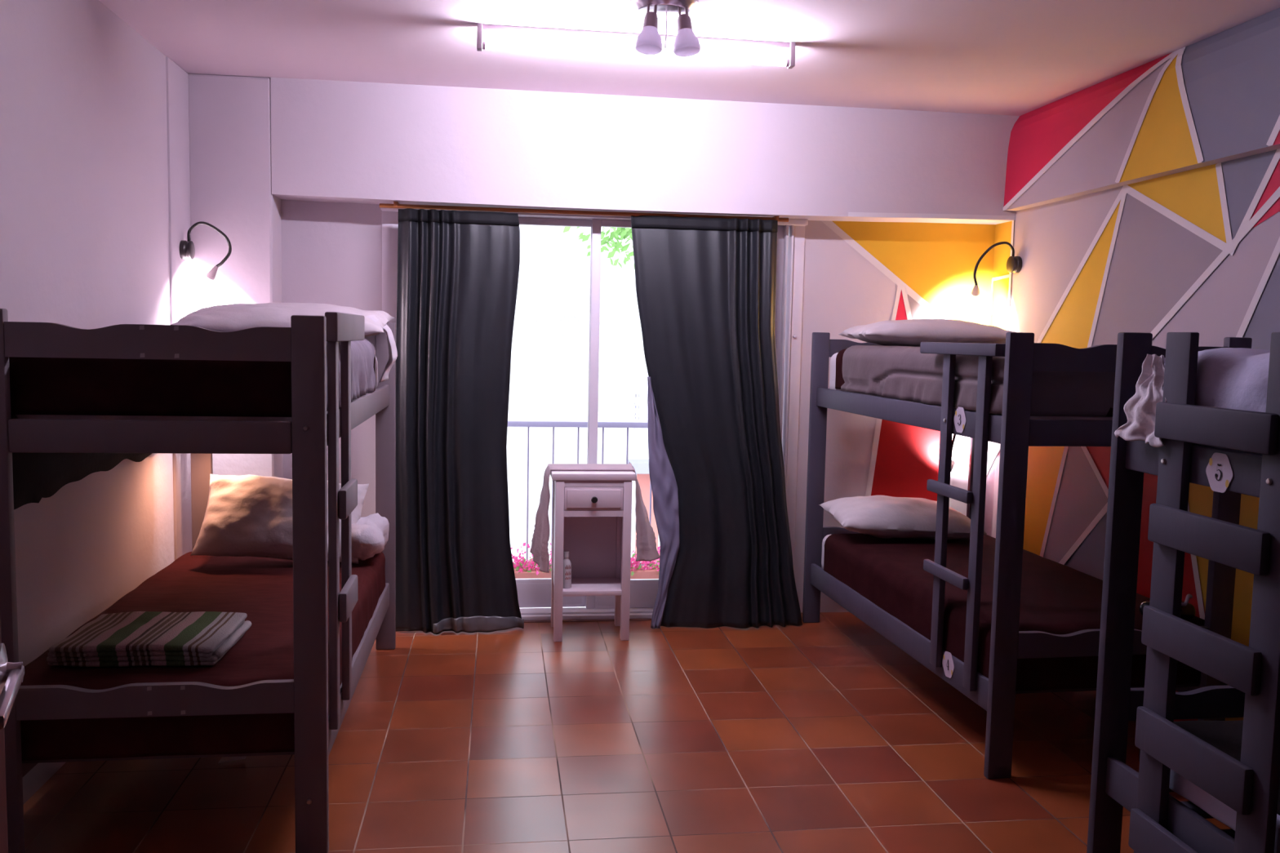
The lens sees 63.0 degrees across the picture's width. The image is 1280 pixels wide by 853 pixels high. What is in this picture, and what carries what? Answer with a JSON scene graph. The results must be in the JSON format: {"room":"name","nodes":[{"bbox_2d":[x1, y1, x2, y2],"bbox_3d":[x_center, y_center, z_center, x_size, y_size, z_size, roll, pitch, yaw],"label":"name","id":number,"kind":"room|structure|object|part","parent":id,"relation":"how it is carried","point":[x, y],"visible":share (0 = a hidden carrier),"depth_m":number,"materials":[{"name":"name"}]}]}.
{"room":"dormitory","nodes":[
{"label":"dormitory","id":0,"kind":"room"},
{"bbox_2d":[0,0,191,804],"bbox_3d":[-1.741,-0.020,1.596,0.210,2.600,7.220,0,5,-8],"label":"wall","id":1,"kind":"structure","parent":0,"point":[95,168],"depth_m":3.65,"materials":[{"name":"white paint"}]},
{"bbox_2d":[12,453,152,509],"bbox_3d":[-1.893,0.025,3.712,0.009,0.312,1.500,0,5,-8],"label":"blanket","id":2,"kind":"object","parent":1,"relation":"hanging from","point":[36,476],"visible":0.26,"depth_m":3.25,"materials":[{"name":"black fabric"}]},
{"bbox_2d":[179,221,231,279],"bbox_3d":[-1.941,-0.787,4.682,0.212,0.259,0.084,0,5,-8],"label":"reading lamp","id":3,"kind":"object","parent":1,"relation":"attached to","point":[187,249],"visible":1,"depth_m":4.67,"materials":[{"name":"black metal"}]},
{"bbox_2d":[188,73,995,613],"bbox_3d":[-0.068,-0.305,5.287,4.515,2.600,0.330,0,5,-8],"label":"wall","id":4,"kind":"structure","parent":0,"point":[855,273],"depth_m":5.20,"materials":[{"name":"white paint"}]},
{"bbox_2d":[379,201,788,222],"bbox_3d":[-0.256,-1.056,5.158,1.995,0.040,0.162,0,5,-8],"label":"curtain rod","id":5,"kind":"object","parent":4,"relation":"attached to","point":[396,204],"visible":0.88,"depth_m":5.06,"materials":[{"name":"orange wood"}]},
{"bbox_2d":[395,208,524,634],"bbox_3d":[-0.862,-0.015,5.023,0.628,2.027,0.175,0,5,-8],"label":"curtain","id":6,"kind":"object","parent":5,"relation":"hanging from","point":[458,271],"visible":1,"depth_m":5.02,"materials":[{"name":"black fabric"}]},
{"bbox_2d":[631,215,802,628],"bbox_3d":[0.395,-0.009,5.194,0.910,2.038,0.167,0,5,-8],"label":"curtain","id":7,"kind":"object","parent":5,"relation":"hanging from","point":[705,287],"visible":1,"depth_m":5.20,"materials":[{"name":"black fabric"}]},
{"bbox_2d":[524,618,651,622],"bbox_3d":[-0.230,0.990,5.336,2.100,0.002,0.031,0,5,-8],"label":"trim","id":8,"kind":"structure","parent":4,"relation":"attached to","point":[608,620],"depth_m":5.33,"materials":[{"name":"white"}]},
{"bbox_2d":[380,207,808,620],"bbox_3d":[-0.227,-0.044,5.347,2.130,2.067,0.175,0,5,-8],"label":"sliding door frame","id":9,"kind":"structure","parent":4,"relation":"in","point":[534,595],"depth_m":5.39,"materials":[{"name":"white metal"}]},
{"bbox_3d":[-0.717,-0.057,5.327,0.995,1.999,0.033,0,5,-8],"label":"sliding panel","id":10,"kind":"part","parent":9,"relation":"part of","materials":[{"name":"white"}]},
{"bbox_3d":[0.231,-0.045,5.415,0.993,1.999,0.033,0,5,-8],"label":"sliding panel","id":11,"kind":"part","parent":9,"relation":"part of","materials":[{"name":"white"}]},
{"bbox_2d":[270,76,1019,224],"bbox_3d":[0.113,-1.325,5.169,3.686,0.541,0.232,0,5,-8],"label":"beam","id":12,"kind":"structure","parent":4,"relation":"attached to","point":[332,140],"depth_m":5.04,"materials":[{"name":"white paint"}]},
{"bbox_2d":[950,434,955,472],"bbox_3d":[1.758,0.084,5.397,0.331,0.324,0.093,3,5,23],"label":"reading lamp","id":13,"kind":"object","parent":4,"relation":"attached to","point":[953,463],"visible":0.2,"depth_m":5.43,"materials":[{"name":"black paint"}]},
{"bbox_2d":[23,612,1231,852],"bbox_3d":[0.363,1.393,2.007,4.515,0.200,7.220,0,5,-8],"label":"floor","id":14,"kind":"structure","parent":0,"point":[826,735],"depth_m":3.56,"materials":[{"name":"tile"}]},
{"bbox_2d":[0,308,395,852],"bbox_3d":[-1.403,0.353,3.726,0.905,1.503,1.952,0,5,-8],"label":"bunk bed","id":15,"kind":"object","parent":14,"relation":"on","point":[311,428],"visible":0.74,"depth_m":2.80,"materials":[{"name":"grey paint"}]},
{"bbox_3d":[-1.681,0.440,2.731,0.087,1.490,0.032,0,5,-8],"label":"post","id":16,"kind":"part","parent":15,"relation":"part of","materials":[{"name":"grey paint"}]},
{"bbox_3d":[-1.806,-0.064,3.638,0.025,0.093,1.881,0,5,-8],"label":"rail","id":17,"kind":"part","parent":15,"relation":"part of","materials":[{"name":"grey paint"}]},
{"bbox_3d":[-1.824,0.840,3.716,0.025,0.108,1.881,0,5,-8],"label":"rail","id":18,"kind":"part","parent":15,"relation":"part of","materials":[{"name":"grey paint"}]},
{"bbox_3d":[-1.279,0.027,2.748,0.706,0.087,0.024,0,5,-8],"label":"rail","id":19,"kind":"part","parent":15,"relation":"part of","materials":[{"name":"grey paint"}]},
{"bbox_2d":[15,355,377,421],"bbox_3d":[-1.411,-0.167,3.690,0.763,0.190,1.813,0,5,-8],"label":"mattress","id":20,"kind":"object","parent":15,"relation":"on","point":[19,416],"visible":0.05,"depth_m":2.81,"materials":[{"name":"white fabric"}]},
{"bbox_2d":[171,302,397,382],"bbox_3d":[-1.452,-0.352,4.331,0.864,0.328,0.476,0,5,-8],"label":"pillow","id":21,"kind":"object","parent":20,"relation":"on","point":[233,317],"visible":0.71,"depth_m":4.18,"materials":[{"name":"white fabric"}]},
{"bbox_3d":[-1.392,-0.188,3.561,0.791,0.179,1.618,0,5,-8],"label":"blanket","id":22,"kind":"object","parent":20,"relation":"on","visible":0},
{"bbox_2d":[326,338,375,408],"bbox_3d":[-1.381,-0.210,3.590,0.835,0.218,1.196,0,5,-8],"label":"comforter","id":23,"kind":"object","parent":22,"relation":"on","point":[362,352],"visible":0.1,"depth_m":3.77,"materials":[{"name":"white fabric"}]},
{"bbox_3d":[-1.936,0.271,4.619,0.087,1.490,0.032,0,5,-8],"label":"post","id":24,"kind":"part","parent":15,"relation":"part of","materials":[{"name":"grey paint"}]},
{"bbox_3d":[-0.895,0.447,2.837,0.087,1.490,0.032,0,5,-8],"label":"post","id":25,"kind":"part","parent":15,"relation":"part of","materials":[{"name":"grey paint"}]},
{"bbox_3d":[-1.008,-0.057,3.746,0.025,0.093,1.881,0,5,-8],"label":"rail","id":26,"kind":"part","parent":15,"relation":"part of","materials":[{"name":"grey paint"}]},
{"bbox_3d":[-1.027,0.847,3.824,0.025,0.108,1.881,0,5,-8],"label":"rail","id":27,"kind":"part","parent":15,"relation":"part of","materials":[{"name":"grey paint"}]},
{"bbox_3d":[-1.150,0.278,4.726,0.087,1.490,0.032,0,5,-8],"label":"post","id":28,"kind":"part","parent":15,"relation":"part of","materials":[{"name":"grey paint"}]},
{"bbox_3d":[-1.429,0.739,3.767,0.764,0.178,1.814,0,5,-8],"label":"mattress","id":29,"kind":"object","parent":15,"relation":"on","visible":0},
{"bbox_2d":[20,551,385,760],"bbox_3d":[-1.454,0.719,3.755,0.878,0.199,1.861,0,5,-8],"label":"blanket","id":30,"kind":"object","parent":29,"relation":"on","point":[261,588],"visible":0.59,"depth_m":2.99,"materials":[{"name":"red fabric"}]},
{"bbox_2d":[46,611,251,666],"bbox_3d":[-1.461,0.639,3.144,0.486,0.077,0.375,1,5,-5],"label":"folded blanket","id":31,"kind":"object","parent":30,"relation":"on","point":[134,638],"visible":1,"depth_m":3.03,"materials":[{"name":"multicoloured fabric"}]},
{"bbox_2d":[190,474,368,564],"bbox_3d":[-1.498,0.385,4.387,0.680,0.345,0.305,0,5,-10],"label":"pillow","id":32,"kind":"object","parent":30,"relation":"on","point":[246,515],"visible":0.59,"depth_m":4.28,"materials":[{"name":"white fabric"}]},
{"bbox_2d":[351,512,389,559],"bbox_3d":[-1.172,0.471,4.457,0.182,0.176,0.355,0,5,-8],"label":"pillow","id":33,"kind":"object","parent":30,"relation":"on","point":[370,534],"visible":0.8,"depth_m":4.32,"materials":[{"name":"white fabric"}]},
{"bbox_2d":[218,755,246,763],"bbox_3d":[-1.372,1.111,3.530,0.104,0.019,0.045,-1,6,-28],"label":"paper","id":34,"kind":"object","parent":14,"relation":"on","point":[224,759],"visible":0.43,"depth_m":3.51,"materials":[{"name":"white paper"}]},
{"bbox_2d":[550,470,635,641],"bbox_3d":[-0.240,0.611,5.072,0.396,0.805,0.325,0,5,-8],"label":"nightstand","id":35,"kind":"object","parent":14,"relation":"on","point":[592,514],"visible":0.94,"depth_m":4.97,"materials":[{"name":"white wood"}]},
{"bbox_3d":[-0.417,0.615,5.185,0.040,0.770,0.040,0,5,-8],"label":"leg","id":36,"kind":"part","parent":35,"relation":"part of","materials":[{"name":"white wood"}]},
{"bbox_3d":[-0.384,0.637,4.939,0.040,0.770,0.040,0,5,-8],"label":"leg","id":37,"kind":"part","parent":35,"relation":"part of","materials":[{"name":"white wood"}]},
{"bbox_2d":[563,551,571,588],"bbox_3d":[-0.354,0.686,5.008,0.052,0.175,0.053,0,5,-8],"label":"bottle","id":38,"kind":"object","parent":35,"relation":"on","point":[566,562],"visible":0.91,"depth_m":4.99,"materials":[{"name":"grey plastic"}]},
{"bbox_2d":[562,577,622,596],"bbox_3d":[-0.244,0.781,5.088,0.324,0.024,0.267,0,5,-8],"label":"shelf","id":39,"kind":"object","parent":35,"relation":"attached to","point":[580,586],"depth_m":5.02,"materials":[{"name":"white wood"}]},
{"bbox_3d":[-0.217,0.340,4.922,0.277,0.109,0.024,0,5,-8],"label":"drawer","id":40,"kind":"part","parent":35,"relation":"part of","materials":[{"name":"white wood"}]},
{"bbox_3d":[-0.214,0.343,4.901,0.031,0.031,0.028,0,5,-8],"label":"knob","id":41,"kind":"part","parent":35,"relation":"part of","materials":[{"name":"brown metal"}]},
{"bbox_2d":[529,462,659,573],"bbox_3d":[-0.203,0.439,5.120,0.659,0.511,0.243,0,5,-8],"label":"towel","id":42,"kind":"object","parent":35,"relation":"on","point":[646,544],"visible":0.99,"depth_m":5.08,"materials":[{"name":"grey fabric"}]},
{"bbox_3d":[-0.100,0.618,5.229,0.040,0.770,0.040,0,5,-8],"label":"leg","id":43,"kind":"part","parent":35,"relation":"part of","materials":[{"name":"white wood"}]},
{"bbox_3d":[-0.067,0.640,4.982,0.040,0.770,0.040,0,5,-8],"label":"leg","id":44,"kind":"part","parent":35,"relation":"part of","materials":[{"name":"white wood"}]},
{"bbox_2d":[802,332,1252,778],"bbox_3d":[1.479,0.355,4.459,0.993,1.490,1.945,0,5,-10],"label":"bunk bed","id":45,"kind":"object","parent":14,"relation":"on","point":[1015,430],"visible":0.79,"depth_m":3.57,"materials":[{"name":"paint"}]},
{"bbox_3d":[0.897,0.268,5.326,0.087,1.490,0.032,0,5,-10],"label":"post","id":46,"kind":"part","parent":45,"relation":"part of","materials":[{"name":"wood"}]},
{"bbox_2d":[821,534,831,568],"bbox_3d":[1.442,0.722,4.496,0.766,0.200,1.819,0,5,-10],"label":"mattress","id":47,"kind":"object","parent":45,"relation":"on","point":[828,535],"visible":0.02,"depth_m":5.27,"materials":[{"name":"white fabric"}]},
{"bbox_2d":[823,533,1204,691],"bbox_3d":[1.477,0.712,4.440,0.869,0.216,1.758,0,5,-10],"label":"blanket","id":48,"kind":"object","parent":47,"relation":"on","point":[1056,598],"visible":0.52,"depth_m":4.10,"materials":[{"name":"brown fabric"}]},
{"bbox_2d":[818,495,987,540],"bbox_3d":[1.278,0.443,5.116,0.721,0.191,0.398,0,5,-8],"label":"pillow","id":49,"kind":"object","parent":48,"relation":"on","point":[886,517],"visible":0.85,"depth_m":4.96,"materials":[{"name":"white fabric"}]},
{"bbox_2d":[1138,594,1195,619],"bbox_3d":[1.869,0.636,3.693,0.188,0.094,0.113,-1,5,-25],"label":"handbag","id":50,"kind":"object","parent":48,"relation":"on","point":[1188,610],"visible":0.31,"depth_m":3.67,"materials":[{"name":"black leather"}]},
{"bbox_3d":[1.041,0.837,4.428,0.025,0.108,1.881,0,5,-10],"label":"rail","id":51,"kind":"part","parent":45,"relation":"part of","materials":[{"name":"wood"}]},
{"bbox_3d":[1.059,-0.067,4.350,0.025,0.093,1.881,0,5,-10],"label":"rail","id":52,"kind":"part","parent":45,"relation":"part of","materials":[{"name":"wood"}]},
{"bbox_3d":[1.129,0.873,3.827,0.002,0.095,0.093,0,5,-10],"label":"number plate","id":53,"kind":"part","parent":45,"relation":"part of","materials":[{"name":"grey"}]},
{"bbox_3d":[1.148,-0.024,3.747,0.002,0.092,0.093,0,5,-10],"label":"number plate","id":54,"kind":"part","parent":45,"relation":"part of","materials":[{"name":"white plastic"}]},
{"bbox_3d":[1.765,0.273,5.475,0.087,1.490,0.032,0,5,-10],"label":"post","id":55,"kind":"part","parent":45,"relation":"part of","materials":[{"name":"wood"}]},
{"bbox_2d":[829,352,1112,420],"bbox_3d":[1.464,-0.184,4.418,0.759,0.217,1.820,0,5,-10],"label":"mattress","id":56,"kind":"object","parent":45,"relation":"on","point":[833,360],"visible":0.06,"depth_m":3.90,"materials":[{"name":"white fabric"}]},
{"bbox_2d":[835,348,1113,417],"bbox_3d":[1.478,-0.209,4.360,0.778,0.199,1.754,0,5,-10],"label":"blanket","id":57,"kind":"object","parent":56,"relation":"on","point":[839,381],"visible":0.1,"depth_m":5.06,"materials":[{"name":"grey fabric"}]},
{"bbox_2d":[838,319,1015,346],"bbox_3d":[1.408,-0.450,5.074,0.800,0.145,0.400,0,5,-9],"label":"pillow","id":58,"kind":"object","parent":57,"relation":"on","point":[909,332],"visible":0.79,"depth_m":4.91,"materials":[{"name":"white fabric"}]},
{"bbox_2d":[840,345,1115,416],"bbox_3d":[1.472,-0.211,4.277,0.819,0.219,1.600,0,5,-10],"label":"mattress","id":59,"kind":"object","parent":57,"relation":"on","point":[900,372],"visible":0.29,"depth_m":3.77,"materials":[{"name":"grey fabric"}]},
{"bbox_3d":[1.217,0.437,3.448,0.087,1.490,0.032,0,5,-10],"label":"post","id":60,"kind":"part","parent":45,"relation":"part of","materials":[{"name":"wood"}]},
{"bbox_3d":[1.616,0.023,3.478,0.706,0.087,0.024,0,5,-10],"label":"rail","id":61,"kind":"part","parent":45,"relation":"part of","materials":[{"name":"wood"}]},
{"bbox_3d":[1.834,0.841,4.564,0.025,0.108,1.881,0,5,-10],"label":"rail","id":62,"kind":"part","parent":45,"relation":"part of","materials":[{"name":"wood"}]},
{"bbox_3d":[1.998,0.442,3.581,0.087,1.490,0.032,0,5,-10],"label":"post","id":63,"kind":"part","parent":45,"relation":"part of","materials":[{"name":"wood"}]},
{"bbox_2d":[1086,332,1279,852],"bbox_3d":[1.835,0.575,2.002,0.905,1.490,1.945,0,5,-8],"label":"bunk bed","id":64,"kind":"object","parent":14,"relation":"on","point":[1160,823],"visible":0.97,"depth_m":2.57,"materials":[{"name":"paint"}]},
{"bbox_3d":[1.326,0.487,2.894,0.087,1.490,0.032,0,5,-8],"label":"post","id":65,"kind":"part","parent":64,"relation":"part of","materials":[{"name":"wood"}]},
{"bbox_2d":[1114,354,1166,447],"bbox_3d":[1.311,-0.070,2.705,0.055,0.235,0.208,0,5,-8],"label":"towel","id":66,"kind":"object","parent":64,"relation":"hanging from","point":[1140,410],"visible":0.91,"depth_m":2.71,"materials":[{"name":"white fabric"}]},
{"bbox_3d":[1.438,1.056,1.991,0.025,0.108,1.881,0,5,-8],"label":"rail","id":67,"kind":"part","parent":64,"relation":"part of","materials":[{"name":"wood"}]},
{"bbox_3d":[1.457,0.152,1.913,0.025,0.093,1.881,0,5,-8],"label":"rail","id":68,"kind":"part","parent":64,"relation":"part of","materials":[{"name":"wood"}]},
{"bbox_3d":[1.368,0.109,2.466,0.002,0.092,0.093,0,5,-8],"label":"number plate","id":69,"kind":"part","parent":64,"relation":"part of","materials":[{"name":"grey"}]},
{"bbox_3d":[1.859,0.052,1.966,0.769,0.185,1.814,0,5,-8],"label":"mattress","id":70,"kind":"object","parent":64,"relation":"on","visible":0},
{"bbox_2d":[1164,347,1270,448],"bbox_3d":[1.859,-0.016,1.950,0.823,0.248,1.846,0,5,-8],"label":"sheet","id":71,"kind":"object","parent":70,"relation":"on","point":[1228,378],"visible":0.47,"depth_m":2.48,"materials":[{"name":"white fabric"}]},
{"bbox_3d":[1.858,0.980,2.049,0.734,0.128,1.814,0,5,-8],"label":"mattress","id":72,"kind":"object","parent":64,"relation":"on","visible":0},
{"bbox_2d":[1138,720,1279,815],"bbox_3d":[1.861,0.945,2.035,0.769,0.118,1.861,0,5,-8],"label":"blanket","id":73,"kind":"object","parent":72,"relation":"on","point":[1226,736],"visible":0.2,"depth_m":2.80,"materials":[{"name":"black fabric"}]},
{"bbox_2d":[1168,768,1279,852],"bbox_3d":[1.402,0.903,2.508,0.034,0.102,0.403,0,5,-8],"label":"sheet","id":74,"kind":"object","parent":72,"relation":"on","point":[1216,809],"visible":0.37,"depth_m":2.54,"materials":[{"name":"fabric"}]},
{"bbox_2d":[98,0,1279,115],"bbox_3d":[0.417,-1.398,1.790,4.515,0.200,7.270,0,5,-8],"label":"ceiling","id":75,"kind":"structure","parent":0,"point":[999,57],"depth_m":4.10,"materials":[{"name":"paint"}]},
{"bbox_2d":[476,22,795,68],"bbox_3d":[-0.005,-1.451,3.988,1.220,0.092,0.044,0,5,-8],"label":"fluorescent fixture","id":76,"kind":"object","parent":75,"relation":"attached to","point":[789,63],"visible":0.98,"depth_m":3.97,"materials":[{"name":"white painted metal"}]},
{"bbox_2d":[476,22,485,51],"bbox_3d":[-0.594,-1.456,3.908,0.032,0.092,0.044,0,5,-8],"label":"socket","id":77,"kind":"object","parent":76,"relation":"attached to","point":[481,28],"depth_m":3.89,"materials":[{"name":"grey"}]},
{"bbox_2d":[785,41,795,68],"bbox_3d":[0.584,-1.446,4.068,0.032,0.092,0.044,0,5,-8],"label":"socket","id":78,"kind":"object","parent":76,"relation":"attached to","point":[789,62],"depth_m":4.05,"materials":[{"name":"grey"}]},
{"bbox_2d":[630,0,701,57],"bbox_3d":[0.083,-1.363,3.592,0.236,0.195,0.256,0,5,-8],"label":"ceiling light","id":79,"kind":"object","parent":75,"relation":"attached to","point":[649,42],"visible":1,"depth_m":3.51,"materials":[{"name":"silver metal"}]},
{"bbox_3d":[0.030,-1.300,3.507,0.093,0.082,0.093,0,5,-8],"label":"bulb","id":80,"kind":"part","parent":79,"relation":"part of","materials":[{"name":"white glass"}]},
{"bbox_3d":[0.040,-1.394,3.518,0.038,0.056,0.019,0,5,-8],"label":"stem","id":81,"kind":"part","parent":79,"relation":"part of","materials":[{"name":"grey metal"}]},
{"bbox_3d":[0.084,-1.366,3.594,0.015,0.131,0.029,0,5,-8],"label":"pull cord","id":82,"kind":"part","parent":79,"relation":"part of","materials":[{"name":"grey plastic"}]},
{"bbox_3d":[0.147,-1.393,3.533,0.039,0.056,0.019,0,5,-8],"label":"stem","id":83,"kind":"part","parent":79,"relation":"part of","materials":[{"name":"grey metal"}]},
{"bbox_3d":[0.159,-1.299,3.525,0.093,0.083,0.093,0,5,-8],"label":"bulb","id":84,"kind":"part","parent":79,"relation":"part of","materials":[{"name":"white glass"}]},
{"bbox_2d":[983,7,1279,721],"bbox_3d":[2.446,0.016,2.166,0.369,2.600,7.220,0,5,-8],"label":"wall","id":85,"kind":"structure","parent":0,"point":[1144,198],"depth_m":4.22,"materials":[{"name":"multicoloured paint"}]},
{"bbox_2d":[971,241,1022,296],"bbox_3d":[1.787,-0.794,5.266,0.250,0.276,0.084,0,5,-8],"label":"reading lamp","id":86,"kind":"object","parent":85,"relation":"attached to","point":[1014,264],"visible":1,"depth_m":5.25,"materials":[{"name":"black metal"}]},
{"bbox_3d":[0.746,0.232,-0.729,4.515,2.600,1.920,0,5,-8],"label":"wall","id":87,"kind":"structure","parent":0,"visible":0},
{"bbox_2d":[0,614,24,852],"bbox_3d":[-0.370,0.374,0.506,0.064,2.040,0.780,-1,5,-25],"label":"door","id":88,"kind":"structure","parent":87,"relation":"in","point":[11,674],"depth_m":0.81,"materials":[{"name":"white wood"}]},
{"bbox_3d":[-0.474,0.197,0.777,0.019,0.047,0.139,-1,5,-25],"label":"handle","id":89,"kind":"part","parent":88,"relation":"part of","materials":[{"name":"silver metal"}]},
{"bbox_3d":[-0.088,1.050,6.145,6.500,0.190,1.130,0,5,-8],"label":"trim","id":90,"kind":"structure","parent":0,"visible":0},
{"bbox_2d":[511,542,551,578],"bbox_3d":[-0.619,0.798,6.136,0.372,0.293,0.323,0,5,-8],"label":"flower planter","id":91,"kind":"object","parent":90,"relation":"on","point":[522,570],"visible":0.44,"depth_m":6.09,"materials":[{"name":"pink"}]},
{"bbox_2d":[507,420,657,566],"bbox_3d":[-0.168,0.449,6.400,5.600,0.960,0.040,0,5,-8],"label":"balcony railing","id":92,"kind":"object","parent":90,"relation":"on","point":[528,424],"visible":0.06,"depth_m":6.33,"materials":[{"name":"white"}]},
{"bbox_3d":[-0.159,-0.011,6.360,5.600,0.035,0.040,0,5,-8],"label":"handrail","id":93,"kind":"part","parent":92,"relation":"part of","materials":[{"name":"white metal"}]},
{"bbox_2d":[630,537,660,579],"bbox_3d":[0.050,0.806,6.258,0.459,0.284,0.337,0,5,-8],"label":"flower planter","id":94,"kind":"object","parent":90,"relation":"on","point":[637,571],"visible":0.26,"depth_m":6.18,"materials":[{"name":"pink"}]},
{"label":"outside","id":95,"kind":"structure","parent":0,"visible":0},
{"bbox_2d":[515,311,639,317],"bbox_3d":[-0.603,-1.452,11.945,14.001,0.398,0.012,0,5,-8],"label":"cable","id":96,"kind":"object","parent":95,"point":[515,312],"visible":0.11,"depth_m":11.93,"materials":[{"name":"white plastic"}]},
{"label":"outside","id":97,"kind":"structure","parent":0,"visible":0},
{"bbox_3d":[-4.548,2.045,33.303,60.000,0.100,53.400,0,5,-8],"label":"street","id":98,"kind":"object","parent":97,"visible":0},
{"bbox_2d":[506,224,660,567],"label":"window","id":99,"kind":"structure","parent":98,"relation":"on","point":[548,383],"depth_m":16.00,"materials":[{"name":"white"}]},
{"bbox_2d":[537,306,589,346],"bbox_3d":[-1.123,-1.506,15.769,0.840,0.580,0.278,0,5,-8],"label":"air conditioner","id":100,"kind":"object","parent":99,"relation":"attached to","point":[553,330],"visible":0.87,"depth_m":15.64,"materials":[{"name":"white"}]},
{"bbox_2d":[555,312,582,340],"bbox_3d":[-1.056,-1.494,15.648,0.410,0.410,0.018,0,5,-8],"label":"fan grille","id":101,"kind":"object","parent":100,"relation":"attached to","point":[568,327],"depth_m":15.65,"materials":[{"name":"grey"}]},
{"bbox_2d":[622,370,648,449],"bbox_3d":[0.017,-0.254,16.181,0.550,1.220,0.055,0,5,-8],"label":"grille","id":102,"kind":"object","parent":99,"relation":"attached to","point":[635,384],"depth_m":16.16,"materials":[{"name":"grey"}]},
{"bbox_3d":[0.499,1.894,16.425,1.150,2.320,0.080,0,5,-8],"label":"shopfront frame","id":103,"kind":"part","parent":99,"relation":"part of","materials":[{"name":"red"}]},
{"bbox_2d":[536,226,635,269],"bbox_3d":[0.911,-0.037,10.218,3.794,8.258,3.732,-2,6,-30],"label":"tree","id":104,"kind":"object","parent":98,"relation":"on","point":[624,233],"visible":0.07,"depth_m":9.90,"materials":[{"name":"green plant"}]}
]}

